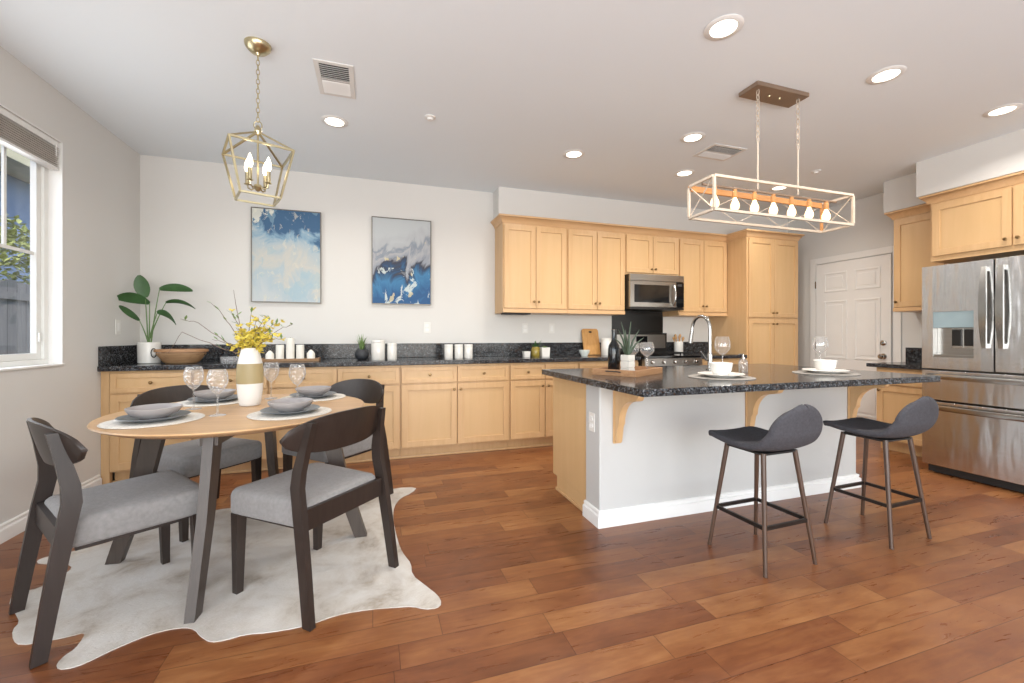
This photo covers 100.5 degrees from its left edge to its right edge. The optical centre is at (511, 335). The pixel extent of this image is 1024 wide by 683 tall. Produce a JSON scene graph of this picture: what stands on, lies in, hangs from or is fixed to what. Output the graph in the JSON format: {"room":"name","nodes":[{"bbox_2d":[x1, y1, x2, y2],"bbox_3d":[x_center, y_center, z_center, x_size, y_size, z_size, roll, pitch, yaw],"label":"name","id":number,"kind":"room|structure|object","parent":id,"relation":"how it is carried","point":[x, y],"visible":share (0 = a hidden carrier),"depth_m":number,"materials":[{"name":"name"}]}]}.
{"room":"eat-in kitchen","nodes":[
{"label":"eat-in kitchen","id":0,"kind":"room"},
{"bbox_2d":[0,46,139,523],"bbox_3d":[-2.146,-0.230,0.034,0.150,2.740,7.797,0,0,-18],"label":"wall","id":1,"kind":"structure","parent":0,"point":[101,172],"depth_m":2.98,"materials":[{"name":"paint"}]},
{"bbox_2d":[0,145,47,367],"bbox_3d":[-2.832,-0.542,2.052,0.060,1.475,1.560,0,0,-18],"label":"window","id":2,"kind":"structure","parent":1,"relation":"in","point":[38,252],"depth_m":2.72,"materials":[{"name":"plastic"}]},
{"bbox_2d":[0,107,58,170],"bbox_3d":[-2.767,-1.180,2.073,0.059,0.184,1.536,0,0,-18],"label":"window blind","id":3,"kind":"object","parent":2,"relation":"attached to","point":[16,135],"visible":1,"depth_m":2.56,"materials":[{"name":"fabric"}]},
{"bbox_2d":[0,104,62,363],"bbox_3d":[-2.769,-0.549,2.072,0.071,1.464,1.562,0,0,-18],"label":"trim","id":4,"kind":"structure","parent":1,"relation":"attached to","point":[55,177],"depth_m":2.81,"materials":[{"name":"paint"}]},
{"bbox_2d":[0,363,64,370],"bbox_3d":[-2.764,0.190,2.074,0.082,0.013,1.560,0,0,-18],"label":"trim","id":5,"kind":"structure","parent":1,"relation":"attached to","point":[57,364],"depth_m":2.54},
{"bbox_2d":[0,474,101,543],"bbox_3d":[-2.539,1.090,1.511,0.020,0.100,3.550,0,0,-18],"label":"baseboard","id":6,"kind":"structure","parent":1,"relation":"attached to","point":[16,525],"depth_m":2.45,"materials":[{"name":"wood"}]},
{"bbox_2d":[98,345,136,365],"bbox_3d":[-3.177,0.154,3.466,0.020,0.148,0.584,0,0,-18],"label":"side splash","id":7,"kind":"object","parent":1,"relation":"attached to","point":[107,355],"visible":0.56,"depth_m":3.38,"materials":[{"name":"stone"}]},
{"bbox_2d":[112,443,552,481],"bbox_3d":[-0.868,1.129,4.009,4.709,0.022,0.016,0,0,-18],"label":"trim","id":8,"kind":"structure","parent":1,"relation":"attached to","point":[549,444],"depth_m":4.03,"materials":[{"name":"brown wood"}]},
{"bbox_2d":[140,155,708,344],"bbox_3d":[0.201,-0.230,4.981,7.684,2.740,0.150,0,0,-18],"label":"wall","id":9,"kind":"structure","parent":0,"point":[194,234],"depth_m":4.24,"materials":[{"name":"paint"}]},
{"bbox_2d":[251,207,320,303],"bbox_3d":[-2.169,-0.765,4.108,0.605,0.895,0.035,0,0,-18],"label":"framed painting","id":10,"kind":"object","parent":9,"relation":"attached to","point":[285,244],"visible":1,"depth_m":4.09,"materials":[{"name":"blue paint"}]},
{"bbox_2d":[161,342,600,360],"bbox_3d":[-1.023,0.154,4.490,4.709,0.148,0.021,0,0,-18],"label":"backsplash","id":11,"kind":"structure","parent":9,"relation":"attached to","point":[404,350],"depth_m":4.46,"materials":[{"name":"stone"}]},
{"bbox_2d":[372,216,430,304],"bbox_3d":[-1.148,-0.771,4.442,0.602,0.893,0.035,0,0,-18],"label":"framed painting","id":12,"kind":"object","parent":9,"relation":"attached to","point":[401,248],"visible":1,"depth_m":4.43,"materials":[{"name":"grey paint"}]},
{"bbox_2d":[495,222,566,314],"bbox_3d":[0.214,-0.725,4.721,0.739,0.960,0.349,0,0,-18],"label":"upper cabinet","id":13,"kind":"object","parent":9,"relation":"attached to","point":[531,260],"visible":1,"depth_m":4.58,"materials":[{"name":"brown wood"}]},
{"bbox_2d":[559,228,624,315],"bbox_3d":[0.917,-0.725,4.950,0.739,0.960,0.349,0,0,-18],"label":"upper cabinet","id":14,"kind":"object","parent":9,"relation":"attached to","point":[595,258],"visible":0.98,"depth_m":4.81,"materials":[{"name":"brown wood"}]},
{"bbox_2d":[612,311,662,332],"bbox_3d":[1.579,-0.083,5.348,0.745,0.445,0.008,0,0,-18],"label":"backsplash","id":15,"kind":"structure","parent":9,"relation":"attached to","point":[645,322],"depth_m":5.35,"materials":[{"name":"black ceramic"}]},
{"bbox_2d":[625,233,677,275],"bbox_3d":[1.625,-0.960,5.182,0.749,0.490,0.349,0,0,-18],"label":"upper cabinet","id":16,"kind":"object","parent":9,"relation":"attached to","point":[644,254],"visible":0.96,"depth_m":5.04,"materials":[{"name":"brown wood"}]},
{"bbox_2d":[625,273,683,311],"bbox_3d":[1.644,-0.507,5.129,0.742,0.405,0.452,0,0,-18],"label":"microwave","id":17,"kind":"object","parent":16,"relation":"attached to","point":[643,292],"visible":0.97,"depth_m":4.96,"materials":[{"name":"silver metal"}]},
{"bbox_2d":[667,342,707,352],"bbox_3d":[2.288,0.154,5.572,0.726,0.148,0.021,0,0,-18],"label":"backsplash","id":18,"kind":"structure","parent":9,"relation":"attached to","point":[695,347],"depth_m":5.59,"materials":[{"name":"stone"}]},
{"bbox_2d":[663,237,726,316],"bbox_3d":[2.333,-0.725,5.413,0.737,0.960,0.349,0,0,-18],"label":"upper cabinet","id":19,"kind":"object","parent":9,"relation":"attached to","point":[702,264],"visible":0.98,"depth_m":5.28,"materials":[{"name":"brown wood"}]},
{"bbox_2d":[0,0,1023,218],"bbox_3d":[1.435,-1.660,1.204,7.684,0.120,8.097,0,0,-18],"label":"ceiling","id":20,"kind":"structure","parent":0,"point":[510,87],"depth_m":2.71,"materials":[{"name":"paint"}]},
{"bbox_2d":[221,36,294,206],"bbox_3d":[-1.397,-1.174,2.342,0.308,0.852,0.308,0,0,-39],"label":"lantern pendant","id":21,"kind":"object","parent":20,"relation":"hanging from","point":[258,47],"visible":1,"depth_m":2.33,"materials":[{"name":"gold metal"}]},
{"bbox_2d":[313,58,355,98],"bbox_3d":[-1.102,-1.595,2.664,0.220,0.011,0.370,0,0,-18],"label":"ceiling vent","id":22,"kind":"object","parent":20,"relation":"in","point":[333,78],"visible":1,"depth_m":2.64,"materials":[{"name":"metal"}]},
{"bbox_2d":[321,115,347,127],"bbox_3d":[-1.322,-1.596,3.176,0.190,0.008,0.190,0,0,-18],"label":"recessed light","id":23,"kind":"object","parent":20,"relation":"in","point":[335,121],"visible":1,"depth_m":3.17,"materials":[{"name":"beige"}]},
{"bbox_2d":[680,132,705,142],"bbox_3d":[1.456,-1.596,3.432,0.190,0.008,0.190,0,0,-18],"label":"recessed light","id":24,"kind":"object","parent":20,"relation":"in","point":[691,137],"visible":1,"depth_m":3.43,"materials":[{"name":"beige"}]},
{"bbox_2d":[693,143,746,160],"bbox_3d":[1.810,-1.595,3.716,0.350,0.011,0.260,0,0,-18],"label":"ceiling vent","id":25,"kind":"object","parent":20,"relation":"in","point":[720,152],"visible":1,"depth_m":3.70,"materials":[{"name":"metal"}]},
{"bbox_2d":[703,14,743,40],"bbox_3d":[1.098,-1.596,2.210,0.190,0.008,0.190,0,0,-18],"label":"recessed light","id":26,"kind":"object","parent":20,"relation":"in","point":[725,26],"visible":1,"depth_m":2.20,"materials":[{"name":"beige"}]},
{"bbox_2d":[687,80,854,232],"bbox_3d":[1.695,-1.166,2.764,1.170,0.868,0.226,0,0,-18],"label":"linear chandelier","id":27,"kind":"object","parent":20,"relation":"hanging from","point":[760,91],"visible":1,"depth_m":2.76,"materials":[{"name":"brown metal"}]},
{"bbox_2d":[730,189,739,209],"bbox_3d":[1.395,-0.847,2.665,0.052,0.136,0.051,0,0,-18],"label":"bulb","id":28,"kind":"object","parent":27,"relation":"attached to","point":[735,205],"depth_m":2.65,"materials":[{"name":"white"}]},
{"bbox_2d":[821,201,830,220],"bbox_3d":[2.146,-0.847,2.911,0.052,0.136,0.051,0,0,-18],"label":"bulb","id":29,"kind":"object","parent":27,"relation":"attached to","point":[826,215],"depth_m":2.90,"materials":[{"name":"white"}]},
{"bbox_2d":[866,65,906,83],"bbox_3d":[2.292,-1.596,2.611,0.190,0.008,0.190,0,0,-18],"label":"recessed light","id":30,"kind":"object","parent":20,"relation":"in","point":[890,73],"visible":1,"depth_m":2.60,"materials":[{"name":"beige"}]},
{"bbox_2d":[982,103,1022,116],"bbox_3d":[3.474,-1.596,3.019,0.190,0.008,0.190,0,0,-18],"label":"recessed light","id":31,"kind":"object","parent":20,"relation":"in","point":[1008,108],"visible":1,"depth_m":3.01,"materials":[{"name":"beige"}]},
{"bbox_2d":[0,437,1023,682],"bbox_3d":[1.435,1.200,1.204,7.684,0.120,8.097,0,0,-18],"label":"floor","id":32,"kind":"structure","parent":0,"point":[529,590],"depth_m":1.84,"materials":[{"name":"brown wood"}]},
{"bbox_2d":[101,370,193,484],"bbox_3d":[-2.905,0.704,3.555,0.592,0.872,0.614,0,0,-18],"label":"base cabinet","id":33,"kind":"object","parent":32,"relation":"on","point":[125,386],"depth_m":3.25,"materials":[{"name":"brown wood"}]},
{"bbox_2d":[97,355,640,371],"bbox_3d":[-0.940,0.248,4.201,4.730,0.040,0.619,0,0,-18],"label":"countertop","id":34,"kind":"structure","parent":33,"relation":"on","point":[215,364],"depth_m":3.82,"materials":[{"name":"stone"}]},
{"bbox_2d":[117,275,194,363],"bbox_3d":[-2.953,-0.135,3.551,0.533,0.726,0.170,0,0,-18],"label":"potted plant","id":35,"kind":"object","parent":34,"relation":"on","point":[141,285],"visible":0.98,"depth_m":3.51,"materials":[{"name":"green plant"}]},
{"bbox_2d":[150,348,213,363],"bbox_3d":[-2.728,0.165,3.517,0.439,0.127,0.233,0,0,-18],"label":"dough bowl","id":36,"kind":"object","parent":34,"relation":"on","point":[175,356],"visible":1,"depth_m":3.45,"materials":[{"name":"brown wood"}]},
{"bbox_2d":[355,334,368,359],"bbox_3d":[-1.436,0.103,4.053,0.145,0.249,0.149,0,0,10],"label":"potted grass","id":37,"kind":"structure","parent":34,"relation":"on","point":[362,353],"depth_m":4.02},
{"bbox_2d":[371,340,384,359],"bbox_3d":[-1.272,0.134,4.045,0.125,0.188,0.125,0,0,-18],"label":"canister","id":38,"kind":"object","parent":34,"relation":"on","point":[377,346],"visible":0.98,"depth_m":3.99,"materials":[{"name":"white ceramic"}]},
{"bbox_2d":[581,329,600,354],"bbox_3d":[0.940,0.071,5.074,0.216,0.310,0.092,0,0,-18],"label":"cutting board","id":39,"kind":"object","parent":34,"relation":"on","point":[590,337],"visible":0.98,"depth_m":5.07,"materials":[{"name":"brown wood"}]},
{"bbox_2d":[10,487,440,669],"bbox_3d":[-1.409,1.138,2.210,1.918,0.004,1.497,0,0,-18],"label":"cowhide rug","id":40,"kind":"object","parent":32,"relation":"on","point":[114,606],"visible":0.77,"depth_m":1.93,"materials":[{"name":"fur"}]},
{"bbox_2d":[8,417,198,668],"bbox_3d":[-1.697,0.729,1.820,0.570,0.814,0.543,0,0,35],"label":"dining chair","id":41,"kind":"object","parent":40,"relation":"on","point":[77,518],"visible":0.95,"depth_m":1.69,"materials":[{"name":"grey fabric"}]},
{"bbox_2d":[129,385,261,541],"bbox_3d":[-1.945,0.729,2.650,0.543,0.814,0.570,0,0,24],"label":"dining chair","id":42,"kind":"object","parent":40,"relation":"on","point":[184,458],"visible":0.41,"depth_m":2.57,"materials":[{"name":"brown wood"}]},
{"bbox_2d":[87,394,366,623],"bbox_3d":[-1.426,0.763,2.280,1.234,0.745,1.234,0,0,-14],"label":"dining table","id":43,"kind":"object","parent":40,"relation":"on","point":[212,432],"visible":0.52,"depth_m":1.87,"materials":[{"name":"brown wood"}]},
{"bbox_2d":[97,412,204,428],"bbox_3d":[-1.646,0.387,1.961,0.380,0.005,0.380,0,0,-18],"label":"placemat","id":44,"kind":"object","parent":43,"relation":"on","point":[111,424],"visible":0.48,"depth_m":1.87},
{"bbox_2d":[114,410,190,422],"bbox_3d":[-1.646,0.374,1.961,0.270,0.020,0.270,0,0,-18],"label":"plate","id":45,"kind":"object","parent":44,"relation":"on","point":[126,418],"visible":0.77,"depth_m":1.91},
{"bbox_2d":[124,403,182,418],"bbox_3d":[-1.646,0.350,1.961,0.208,0.049,0.208,0,0,-18],"label":"bowl","id":46,"kind":"object","parent":45,"relation":"on","point":[160,410],"visible":1,"depth_m":1.93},
{"bbox_2d":[183,366,203,409],"bbox_3d":[-1.693,0.278,2.266,0.090,0.225,0.090,0,0,-18],"label":"wine glass","id":47,"kind":"object","parent":43,"relation":"on","point":[200,382],"visible":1,"depth_m":2.26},
{"bbox_2d":[183,366,203,389],"bbox_3d":[-1.693,0.227,2.266,0.090,0.124,0.090,0,0,-18],"label":"glass bowl","id":48,"kind":"object","parent":47,"relation":"on","point":[200,382],"depth_m":2.26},
{"bbox_2d":[177,398,238,406],"bbox_3d":[-1.755,0.387,2.520,0.380,0.005,0.380,0,0,-18],"label":"placemat","id":49,"kind":"object","parent":43,"relation":"on","point":[186,403],"visible":0.37,"depth_m":2.42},
{"bbox_2d":[187,394,237,402],"bbox_3d":[-1.755,0.374,2.520,0.270,0.020,0.270,0,0,-18],"label":"plate","id":50,"kind":"object","parent":49,"relation":"on","point":[234,396],"visible":0.66,"depth_m":2.47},
{"bbox_2d":[193,389,235,399],"bbox_3d":[-1.755,0.350,2.520,0.208,0.049,0.208,0,0,-18],"label":"bowl","id":51,"kind":"object","parent":50,"relation":"on","point":[203,394],"visible":0.95,"depth_m":2.47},
{"bbox_2d":[206,369,228,416],"bbox_3d":[-1.441,0.278,2.085,0.090,0.225,0.090,0,0,-18],"label":"wine glass","id":52,"kind":"object","parent":43,"relation":"on","point":[224,370],"visible":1,"depth_m":2.08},
{"bbox_2d":[206,369,228,394],"bbox_3d":[-1.441,0.227,2.085,0.090,0.124,0.090,0,0,-18],"label":"glass bowl","id":53,"kind":"object","parent":52,"relation":"on","point":[224,370],"depth_m":2.08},
{"bbox_2d":[168,290,292,406],"bbox_3d":[-1.542,0.067,2.359,0.586,0.645,0.209,0,0,-25],"label":"flower vase","id":54,"kind":"object","parent":43,"relation":"on","point":[249,369],"visible":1,"depth_m":2.36,"materials":[{"name":"white ceramic"}]},
{"bbox_2d":[263,362,278,398],"bbox_3d":[-1.496,0.278,2.646,0.090,0.225,0.090,0,0,-18],"label":"wine glass","id":55,"kind":"object","parent":43,"relation":"on","point":[275,362],"visible":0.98,"depth_m":2.65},
{"bbox_2d":[263,362,278,381],"bbox_3d":[-1.496,0.227,2.646,0.090,0.124,0.090,0,0,-18],"label":"glass bowl","id":56,"kind":"object","parent":55,"relation":"on","point":[275,362],"depth_m":2.64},
{"bbox_2d":[246,407,331,420],"bbox_3d":[-1.114,0.387,2.145,0.380,0.005,0.380,0,0,-18],"label":"placemat","id":57,"kind":"object","parent":43,"relation":"on","point":[258,415],"visible":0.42,"depth_m":2.06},
{"bbox_2d":[260,404,319,414],"bbox_3d":[-1.114,0.374,2.145,0.270,0.020,0.270,0,0,-18],"label":"plate","id":58,"kind":"object","parent":57,"relation":"on","point":[269,410],"visible":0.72,"depth_m":2.11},
{"bbox_2d":[267,397,313,411],"bbox_3d":[-1.114,0.350,2.145,0.208,0.049,0.208,0,0,-18],"label":"bowl","id":59,"kind":"object","parent":58,"relation":"on","point":[284,404],"visible":1,"depth_m":2.10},
{"bbox_2d":[289,364,305,397],"bbox_3d":[-1.243,0.278,2.466,0.090,0.225,0.090,0,0,-18],"label":"wine glass","id":60,"kind":"object","parent":43,"relation":"on","point":[303,365],"visible":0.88,"depth_m":2.46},
{"bbox_2d":[289,364,305,385],"bbox_3d":[-1.243,0.227,2.466,0.090,0.124,0.090,0,0,-18],"label":"glass bowl","id":61,"kind":"object","parent":60,"relation":"on","point":[303,365],"depth_m":2.46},
{"bbox_2d":[280,393,345,401],"bbox_3d":[-1.251,0.387,2.684,0.380,0.005,0.380,0,0,-18],"label":"placemat","id":62,"kind":"object","parent":43,"relation":"on","point":[337,395],"visible":0.4,"depth_m":2.66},
{"bbox_2d":[289,391,335,398],"bbox_3d":[-1.251,0.374,2.684,0.270,0.020,0.270,0,0,-18],"label":"plate","id":63,"kind":"object","parent":62,"relation":"on","point":[328,393],"visible":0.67,"depth_m":2.65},
{"bbox_2d":[295,386,330,395],"bbox_3d":[-1.251,0.350,2.684,0.208,0.049,0.208,0,0,-18],"label":"bowl","id":64,"kind":"object","parent":63,"relation":"on","point":[305,390],"visible":1,"depth_m":2.63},
{"bbox_2d":[231,406,398,631],"bbox_3d":[-0.914,0.729,1.983,0.543,0.814,0.570,0,0,25],"label":"dining chair","id":65,"kind":"object","parent":40,"relation":"on","point":[305,497],"visible":1,"depth_m":1.85,"materials":[{"name":"brown wood"}]},
{"bbox_2d":[282,379,393,494],"bbox_3d":[-1.212,0.729,2.961,0.570,0.814,0.543,0,0,29],"label":"dining chair","id":66,"kind":"object","parent":40,"relation":"on","point":[367,390],"visible":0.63,"depth_m":3.03,"materials":[{"name":"brown wood"}]},
{"bbox_2d":[194,368,268,470],"bbox_3d":[-2.371,0.704,3.730,0.529,0.872,0.614,0,0,-18],"label":"base cabinet","id":67,"kind":"object","parent":32,"relation":"on","point":[217,377],"visible":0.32,"depth_m":3.48,"materials":[{"name":"brown wood"}]},
{"bbox_2d":[269,365,399,466],"bbox_3d":[-1.611,0.704,3.978,1.069,0.872,0.614,0,0,-18],"label":"base cabinet","id":68,"kind":"object","parent":32,"relation":"on","point":[389,376],"visible":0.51,"depth_m":3.77,"materials":[{"name":"brown wood"}]},
{"bbox_2d":[400,363,508,455],"bbox_3d":[-0.606,0.704,4.307,1.044,0.872,0.614,0,0,-18],"label":"base cabinet","id":69,"kind":"object","parent":32,"relation":"on","point":[444,407],"visible":0.98,"depth_m":4.04,"materials":[{"name":"brown wood"}]},
{"bbox_2d":[507,362,577,446],"bbox_3d":[0.250,0.704,4.587,0.754,0.872,0.614,0,0,-18],"label":"base cabinet","id":70,"kind":"object","parent":32,"relation":"on","point":[530,391],"visible":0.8,"depth_m":4.29,"materials":[{"name":"brown wood"}]},
{"bbox_2d":[553,377,585,511],"bbox_3d":[1.418,0.715,3.318,2.182,0.850,0.565,0,0,-18],"label":"base cabinet","id":71,"kind":"object","parent":32,"relation":"on","point":[569,397],"visible":0.13,"depth_m":2.95,"materials":[{"name":"brown wood"}]},
{"bbox_2d":[542,363,940,396],"bbox_3d":[1.455,0.270,2.928,2.185,0.038,1.258,0,0,-18],"label":"countertop","id":72,"kind":"structure","parent":71,"relation":"on","point":[674,380],"depth_m":2.44,"materials":[{"name":"stone"}]},
{"bbox_2d":[592,365,662,377],"bbox_3d":[0.764,0.231,2.806,0.300,0.040,0.449,0,0,42],"label":"serving tray","id":73,"kind":"object","parent":72,"relation":"on","point":[640,371],"visible":0.8,"depth_m":2.68,"materials":[{"name":"brown wood"}]},
{"bbox_2d":[608,329,619,369],"bbox_3d":[0.672,0.099,2.810,0.078,0.283,0.078,0,0,-18],"label":"wine bottle","id":74,"kind":"object","parent":73,"relation":"on","point":[613,348],"visible":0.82,"depth_m":2.78,"materials":[{"name":"black glass"}]},
{"bbox_2d":[621,355,634,370],"bbox_3d":[0.727,0.180,2.676,0.064,0.122,0.064,0,0,-38],"label":"pot","id":75,"kind":"object","parent":73,"relation":"on","point":[627,361],"depth_m":2.65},
{"bbox_2d":[616,322,642,370],"bbox_3d":[0.722,0.076,2.695,0.221,0.330,0.153,0,0,-38],"label":"aloe","id":76,"kind":"object","parent":73,"relation":"on","point":[627,360],"visible":0.91,"depth_m":2.66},
{"bbox_2d":[688,315,711,369],"bbox_3d":[1.414,0.045,3.236,0.118,0.412,0.230,0,0,-18],"label":"kitchen faucet","id":77,"kind":"object","parent":72,"relation":"on","point":[709,355],"visible":0.88,"depth_m":3.16,"materials":[{"name":"silver metal"}]},
{"bbox_2d":[688,374,755,380],"bbox_3d":[1.259,0.248,2.568,0.370,0.005,0.370,0,0,-18],"label":"placemat","id":78,"kind":"object","parent":72,"relation":"on","point":[699,376],"visible":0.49,"depth_m":2.47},
{"bbox_2d":[698,371,744,377],"bbox_3d":[1.259,0.235,2.568,0.260,0.020,0.260,0,0,-18],"label":"plate","id":79,"kind":"object","parent":78,"relation":"on","point":[707,373],"visible":0.89,"depth_m":2.52,"materials":[{"name":"white ceramic"}]},
{"bbox_2d":[709,362,732,374],"bbox_3d":[1.259,0.200,2.568,0.132,0.076,0.132,0,0,-18],"label":"bowl","id":80,"kind":"object","parent":79,"relation":"on","point":[717,368],"visible":0.92,"depth_m":2.52,"materials":[{"name":"white ceramic"}]},
{"bbox_2d":[792,371,860,375],"bbox_3d":[2.086,0.248,2.839,0.370,0.005,0.370,0,0,-18],"label":"placemat","id":81,"kind":"object","parent":72,"relation":"on","point":[798,372],"visible":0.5,"depth_m":2.78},
{"bbox_2d":[802,368,849,373],"bbox_3d":[2.086,0.235,2.839,0.260,0.020,0.260,0,0,-18],"label":"plate","id":82,"kind":"object","parent":81,"relation":"on","point":[814,370],"visible":0.93,"depth_m":2.79,"materials":[{"name":"white ceramic"}]},
{"bbox_2d":[813,360,836,370],"bbox_3d":[2.086,0.200,2.839,0.132,0.076,0.132,0,0,-18],"label":"bowl","id":83,"kind":"object","parent":82,"relation":"on","point":[820,365],"visible":0.82,"depth_m":2.80,"materials":[{"name":"white ceramic"}]},
{"bbox_2d":[578,360,637,367],"bbox_3d":[0.958,0.704,4.818,0.734,0.872,0.614,0,0,-18],"label":"base cabinet","id":84,"kind":"object","parent":32,"relation":"on","point":[587,364],"visible":0.12,"depth_m":4.51,"materials":[{"name":"brown wood"}]},
{"bbox_2d":[616,333,702,366],"bbox_3d":[1.695,0.552,4.986,0.758,1.175,0.714,0,0,-18],"label":"range","id":85,"kind":"object","parent":32,"relation":"on","point":[658,355],"visible":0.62,"depth_m":4.96,"materials":[{"name":"silver metal"}]},
{"bbox_2d":[620,354,700,357],"bbox_3d":[1.691,0.234,4.998,0.758,0.023,0.610,0,0,-18],"label":"cooktop","id":86,"kind":"object","parent":85,"relation":"in","point":[639,355],"depth_m":4.79,"materials":[{"name":"black glass"}]},
{"bbox_2d":[709,236,797,365],"bbox_3d":[3.128,-0.033,5.510,0.830,2.345,0.649,0,0,-18],"label":"pantry cabinet","id":87,"kind":"object","parent":32,"relation":"on","point":[760,323],"visible":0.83,"depth_m":5.24,"materials":[{"name":"brown wood"}]},
{"bbox_2d":[491,213,804,241],"bbox_3d":[1.717,-1.234,5.048,3.900,0.077,0.650,0,0,-18],"label":"crown molding","id":88,"kind":"structure","parent":87,"relation":"attached to","point":[507,218],"depth_m":4.97,"materials":[{"name":"brown wood"}]},
{"bbox_2d":[707,404,822,577],"bbox_3d":[1.301,0.732,2.218,0.392,0.818,0.488,0,0,-20],"label":"bar stool","id":89,"kind":"object","parent":32,"relation":"on","point":[802,425],"visible":1,"depth_m":2.09,"materials":[{"name":"grey fabric"}]},
{"bbox_2d":[823,396,938,549],"bbox_3d":[2.135,0.732,2.485,0.392,0.818,0.488,0,0,-20],"label":"bar stool","id":90,"kind":"object","parent":32,"relation":"on","point":[917,417],"visible":1,"depth_m":2.39,"materials":[{"name":"brown metal"}]},
{"bbox_2d":[877,367,921,456],"bbox_3d":[4.017,0.728,4.151,0.614,0.824,0.515,0,0,-18],"label":"base cabinet","id":91,"kind":"object","parent":32,"relation":"on","point":[892,399],"visible":0.35,"depth_m":4.14,"materials":[{"name":"brown wood"}]},
{"bbox_2d":[866,362,928,369],"bbox_3d":[4.013,0.296,4.184,0.628,0.037,0.580,0,0,-18],"label":"countertop","id":92,"kind":"structure","parent":91,"relation":"on","point":[900,365],"depth_m":4.16,"materials":[{"name":"stone"}]},
{"bbox_2d":[922,255,1023,492],"bbox_3d":[3.942,0.278,3.287,0.863,1.725,0.880,0,0,-18],"label":"refrigerator","id":93,"kind":"object","parent":32,"relation":"on","point":[973,311],"visible":0.91,"depth_m":3.27,"materials":[{"name":"metal"}]},
{"bbox_2d":[493,187,787,233],"bbox_3d":[1.795,-1.438,5.312,4.147,0.325,0.211,0,0,-18],"label":"wall","id":94,"kind":"structure","parent":0,"point":[514,201],"depth_m":5.00,"materials":[{"name":"paint"}]},
{"bbox_2d":[586,384,855,510],"bbox_3d":[1.535,0.718,2.964,2.190,0.845,0.180,0,0,-18],"label":"wall","id":95,"kind":"structure","parent":0,"point":[666,451],"depth_m":2.74,"materials":[{"name":"paint"}]},
{"bbox_2d":[613,391,643,443],"bbox_3d":[0.671,0.470,2.453,0.056,0.356,0.251,0,0,-18],"label":"corbel","id":96,"kind":"object","parent":95,"relation":"attached to","point":[621,401],"visible":0.66,"depth_m":2.52,"materials":[{"name":"brown wood"}]},
{"bbox_2d":[583,473,860,528],"bbox_3d":[1.538,1.091,2.954,2.230,0.098,0.200,0,0,-18],"label":"baseboard","id":97,"kind":"structure","parent":95,"relation":"attached to","point":[601,519],"depth_m":2.73,"materials":[{"name":"wood"}]},
{"bbox_2d":[745,390,783,426],"bbox_3d":[1.641,0.470,2.770,0.056,0.356,0.251,0,0,-18],"label":"corbel","id":98,"kind":"object","parent":95,"relation":"attached to","point":[752,399],"visible":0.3,"depth_m":2.84,"materials":[{"name":"brown wood"}]},
{"bbox_2d":[847,384,889,418],"bbox_3d":[2.572,0.470,3.075,0.056,0.356,0.251,0,0,-18],"label":"corbel","id":99,"kind":"object","parent":95,"relation":"attached to","point":[855,394],"visible":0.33,"depth_m":3.14,"materials":[{"name":"brown wood"}]},
{"bbox_2d":[788,193,921,366],"bbox_3d":[5.016,-0.230,2.374,0.150,2.740,7.797,0,0,-18],"label":"wall","id":100,"kind":"structure","parent":0,"point":[872,229],"depth_m":5.14,"materials":[{"name":"paint"}]},
{"bbox_2d":[815,254,891,420],"bbox_3d":[4.004,0.116,5.066,0.093,2.032,0.842,0,0,-18],"label":"door","id":101,"kind":"structure","parent":100,"relation":"in","point":[854,297],"depth_m":5.00,"materials":[{"name":"white wood"}]},
{"bbox_2d":[810,246,901,366],"bbox_3d":[4.045,0.076,5.073,0.018,2.127,1.004,0,0,-18],"label":"trim","id":102,"kind":"structure","parent":100,"relation":"attached to","point":[897,316],"depth_m":5.10,"materials":[{"name":"wood"}]},
{"bbox_2d":[906,347,921,362],"bbox_3d":[4.302,0.201,4.278,0.021,0.152,0.580,0,0,-18],"label":"backsplash","id":103,"kind":"structure","parent":100,"relation":"attached to","point":[912,354],"depth_m":4.48,"materials":[{"name":"stone"}]},
{"bbox_2d":[893,212,947,311],"bbox_3d":[4.127,-0.725,4.226,0.369,0.960,0.430,0,0,-18],"label":"upper cabinet","id":104,"kind":"object","parent":100,"relation":"attached to","point":[912,234],"visible":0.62,"depth_m":4.24,"materials":[{"name":"brown wood"}]},
{"bbox_2d":[931,182,1023,263],"bbox_3d":[4.231,-0.938,3.456,0.649,0.535,1.060,0,0,-18],"label":"upper cabinet","id":105,"kind":"object","parent":100,"relation":"attached to","point":[989,224],"visible":0.99,"depth_m":3.56,"materials":[{"name":"brown wood"}]},
{"bbox_2d":[884,171,1023,219],"bbox_3d":[4.159,-1.234,3.676,0.650,0.077,1.605,0,0,-18],"label":"crown molding","id":106,"kind":"structure","parent":105,"relation":"on","point":[1015,178],"depth_m":3.67,"materials":[{"name":"brown wood"}]},
{"bbox_2d":[884,129,1023,212],"bbox_3d":[4.352,-1.440,3.116,0.650,0.320,2.820,0,0,-18],"label":"wall","id":107,"kind":"structure","parent":0,"point":[1003,155],"depth_m":3.66,"materials":[{"name":"paint"}]},
{"label":"outside","id":108,"kind":"structure","parent":0,"visible":0},
{"bbox_3d":[-9.212,1.375,2.249,11.886,0.230,22.000,0,0,-18],"label":"ground","id":109,"kind":"structure","parent":108,"visible":0},
{"bbox_2d":[0,279,29,354],"bbox_3d":[-5.920,0.288,4.655,0.062,1.945,11.528,0,0,-18],"label":"fence","id":110,"kind":"object","parent":109,"relation":"on","point":[14,295],"visible":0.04,"depth_m":5.24,"materials":[{"name":"wood"}]},
{"bbox_2d":[0,144,29,283],"bbox_3d":[-11.561,-2.290,3.586,6.450,7.100,18.000,0,0,-18],"label":"neighbor house","id":111,"kind":"structure","parent":109,"relation":"on","point":[18,166],"depth_m":9.33,"materials":[{"name":"blue paint"}]},
{"bbox_2d":[0,214,29,284],"bbox_3d":[-7.503,-0.321,5.868,1.796,3.181,2.738,0,0,-18],"label":"bush","id":112,"kind":"object","parent":109,"relation":"on","point":[11,234],"visible":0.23,"depth_m":6.04,"materials":[{"name":"green plant"}]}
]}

